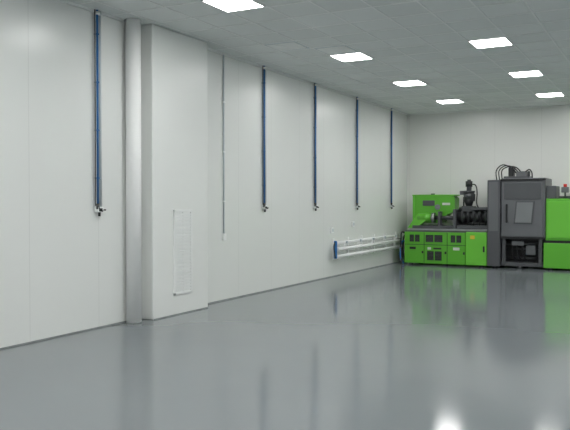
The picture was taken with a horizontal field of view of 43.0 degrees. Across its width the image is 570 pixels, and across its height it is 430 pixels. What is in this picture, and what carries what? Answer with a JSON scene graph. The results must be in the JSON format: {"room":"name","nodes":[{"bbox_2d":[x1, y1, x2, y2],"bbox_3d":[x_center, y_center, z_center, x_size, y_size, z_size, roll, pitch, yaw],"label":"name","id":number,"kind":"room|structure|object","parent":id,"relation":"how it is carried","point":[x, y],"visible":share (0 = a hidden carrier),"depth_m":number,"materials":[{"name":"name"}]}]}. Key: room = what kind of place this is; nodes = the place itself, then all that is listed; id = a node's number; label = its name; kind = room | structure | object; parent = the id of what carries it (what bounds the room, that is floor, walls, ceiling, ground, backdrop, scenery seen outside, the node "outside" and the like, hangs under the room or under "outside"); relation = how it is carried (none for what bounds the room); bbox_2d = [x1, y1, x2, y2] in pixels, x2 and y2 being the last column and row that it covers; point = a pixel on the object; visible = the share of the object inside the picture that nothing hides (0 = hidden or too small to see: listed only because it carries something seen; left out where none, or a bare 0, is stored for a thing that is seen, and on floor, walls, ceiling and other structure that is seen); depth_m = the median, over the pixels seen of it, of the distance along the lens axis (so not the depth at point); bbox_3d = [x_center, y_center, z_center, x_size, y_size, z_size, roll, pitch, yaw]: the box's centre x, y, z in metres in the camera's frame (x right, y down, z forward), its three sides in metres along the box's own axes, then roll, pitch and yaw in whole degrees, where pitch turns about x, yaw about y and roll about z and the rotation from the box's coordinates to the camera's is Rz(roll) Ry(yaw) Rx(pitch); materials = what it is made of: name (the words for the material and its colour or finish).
{"room":"clean room","nodes":[
{"label":"clean room","id":0,"kind":"room"},
{"bbox_2d":[141,24,207,319],"bbox_3d":[-1.571,-0.587,10.398,0.225,4.000,1.320,1,1,28],"label":"wall","id":1,"kind":"structure","parent":0,"point":[174,148],"depth_m":10.11,"materials":[{"name":"white paint"}]},
{"bbox_2d":[173,210,191,294],"bbox_3d":[-1.460,0.526,10.367,0.018,1.205,0.435,1,1,28],"label":"wall vent grille","id":2,"kind":"object","parent":1,"relation":"attached to","point":[182,219],"depth_m":10.35,"materials":[{"name":"white metal"}]},
{"bbox_2d":[0,0,406,347],"bbox_3d":[-2.627,-0.559,8.819,0.150,4.000,25.100,1,1,28],"label":"wall","id":3,"kind":"structure","parent":0,"point":[63,263],"depth_m":9.53,"materials":[{"name":"white paint"}]},
{"bbox_2d":[93,9,105,215],"bbox_3d":[-2.308,-1.274,9.112,0.121,2.580,0.181,1,1,28],"label":"pipe","id":4,"kind":"object","parent":3,"relation":"attached to","point":[98,108],"visible":1,"depth_m":9.08,"materials":[{"name":"blue plastic"}]},
{"bbox_2d":[125,18,141,323],"bbox_3d":[-2.005,-0.572,9.587,0.212,4.000,0.212,1,1,28],"label":"column","id":5,"kind":"structure","parent":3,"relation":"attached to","point":[132,25],"depth_m":9.51,"materials":[{"name":"white paint"}]},
{"bbox_2d":[0,260,403,349],"bbox_3d":[-2.457,1.434,8.764,0.235,0.018,25.100,1,1,28],"label":"baseboard","id":6,"kind":"structure","parent":3,"relation":"attached to","point":[403,260],"depth_m":10.19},
{"bbox_2d":[222,55,225,239],"bbox_3d":[-0.983,-1.100,11.685,0.039,3.020,0.080,1,1,28],"label":"conduit","id":7,"kind":"object","parent":3,"relation":"attached to","point":[223,101],"visible":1,"depth_m":11.68,"materials":[{"name":"white paint"}]},
{"bbox_2d":[262,66,268,211],"bbox_3d":[-0.326,-1.341,12.825,0.121,2.580,0.181,1,1,28],"label":"pipe","id":8,"kind":"object","parent":3,"relation":"attached to","point":[264,206],"visible":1,"depth_m":12.79,"materials":[{"name":"blue plastic"}]},
{"bbox_2d":[313,83,318,210],"bbox_3d":[0.654,-1.374,14.660,0.121,2.580,0.181,1,1,28],"label":"pipe","id":9,"kind":"object","parent":3,"relation":"attached to","point":[315,205],"visible":1,"depth_m":14.61,"materials":[{"name":"blue plastic"}]},
{"bbox_2d":[355,97,359,209],"bbox_3d":[1.695,-1.409,16.609,0.121,2.580,0.181,1,1,28],"label":"pipe","id":10,"kind":"object","parent":3,"relation":"attached to","point":[357,206],"visible":1,"depth_m":16.56,"materials":[{"name":"blue plastic"}]},
{"bbox_2d":[332,232,404,259],"bbox_3d":[2.034,0.701,17.192,0.196,0.460,4.439,1,1,28],"label":"pipe","id":11,"kind":"object","parent":3,"relation":"attached to","point":[335,249],"visible":0.91,"depth_m":16.64,"materials":[{"name":"white metal"}]},
{"bbox_2d":[390,108,394,208],"bbox_3d":[2.783,-1.445,18.646,0.121,2.580,0.181,1,1,28],"label":"pipe","id":12,"kind":"object","parent":3,"relation":"attached to","point":[391,110],"visible":1,"depth_m":18.61,"materials":[{"name":"blue plastic"}]},
{"bbox_2d":[0,261,569,429],"bbox_3d":[3.438,1.574,5.619,13.900,0.150,25.400,1,1,28],"label":"floor","id":13,"kind":"structure","parent":0,"point":[395,346],"depth_m":7.26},
{"bbox_2d":[400,164,569,269],"bbox_3d":[5.615,0.022,17.771,5.499,2.516,1.232,1,1,28],"label":"machine","id":14,"kind":"object","parent":13,"relation":"on","point":[525,220],"visible":1,"depth_m":17.48,"materials":[{"name":"green metal"}]},
{"bbox_2d":[67,0,569,113],"bbox_3d":[3.438,-2.575,5.544,13.900,0.150,25.400,1,1,28],"label":"ceiling","id":15,"kind":"structure","parent":0,"point":[198,9],"depth_m":10.70,"materials":[{"name":"tile"}]},
{"bbox_2d":[201,0,265,12],"bbox_3d":[-0.619,-2.550,8.732,0.555,0.014,0.590,1,1,28],"label":"ceiling light","id":16,"kind":"object","parent":15,"relation":"in","point":[227,6],"depth_m":8.76,"materials":[{"name":"white plastic"}]},
{"bbox_2d":[265,41,308,51],"bbox_3d":[0.036,-2.594,11.159,0.535,0.014,0.570,1,1,28],"label":"ceiling air vent","id":17,"kind":"object","parent":15,"relation":"in","point":[285,46],"depth_m":11.11,"materials":[{"name":"grey metal"}]},
{"bbox_2d":[57,0,569,114],"bbox_3d":[3.438,-2.486,5.546,13.600,0.031,25.100,1,1,28],"label":"grid","id":18,"kind":"object","parent":15,"relation":"attached to","point":[63,1],"visible":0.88,"depth_m":11.31,"materials":[{"name":"grey metal"}]},
{"bbox_2d":[314,45,358,54],"bbox_3d":[0.817,-2.599,11.422,0.535,0.014,0.570,1,1,28],"label":"tile","id":19,"kind":"object","parent":15,"relation":"in","point":[341,49],"depth_m":11.38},
{"bbox_2d":[329,52,373,61],"bbox_3d":[1.100,-2.608,11.951,0.555,0.014,0.590,1,1,28],"label":"ceiling light","id":20,"kind":"object","parent":15,"relation":"in","point":[356,56],"depth_m":11.96,"materials":[{"name":"white plastic"}]},
{"bbox_2d":[392,80,426,86],"bbox_3d":[2.513,-2.656,14.597,0.555,0.014,0.590,1,1,28],"label":"ceiling light","id":21,"kind":"object","parent":15,"relation":"in","point":[414,82],"depth_m":14.60,"materials":[{"name":"white plastic"}]},
{"bbox_2d":[436,99,464,103],"bbox_3d":[3.926,-2.703,17.243,0.555,0.014,0.590,1,1,28],"label":"ceiling light","id":22,"kind":"object","parent":15,"relation":"in","point":[453,100],"depth_m":17.22,"materials":[{"name":"white plastic"}]},
{"bbox_2d":[468,37,512,48],"bbox_3d":[3.093,-2.589,10.887,0.555,0.014,0.590,1,1,28],"label":"ceiling light","id":23,"kind":"object","parent":15,"relation":"in","point":[501,41],"depth_m":10.85,"materials":[{"name":"white plastic"}]},
{"bbox_2d":[508,70,543,77],"bbox_3d":[4.507,-2.637,13.533,0.555,0.014,0.590,1,1,28],"label":"ceiling light","id":24,"kind":"object","parent":15,"relation":"in","point":[536,72],"depth_m":13.52,"materials":[{"name":"white plastic"}]},
{"bbox_2d":[535,92,564,97],"bbox_3d":[5.920,-2.684,16.179,0.555,0.014,0.590,1,1,28],"label":"ceiling light","id":25,"kind":"object","parent":15,"relation":"in","point":[557,94],"depth_m":16.11,"materials":[{"name":"white plastic"}]},
{"bbox_2d":[407,106,569,229],"bbox_3d":[9.384,-0.701,16.716,13.900,4.000,0.150,1,1,28],"label":"wall","id":26,"kind":"structure","parent":0,"point":[445,151],"depth_m":18.90,"materials":[{"name":"white paint"}]}
]}

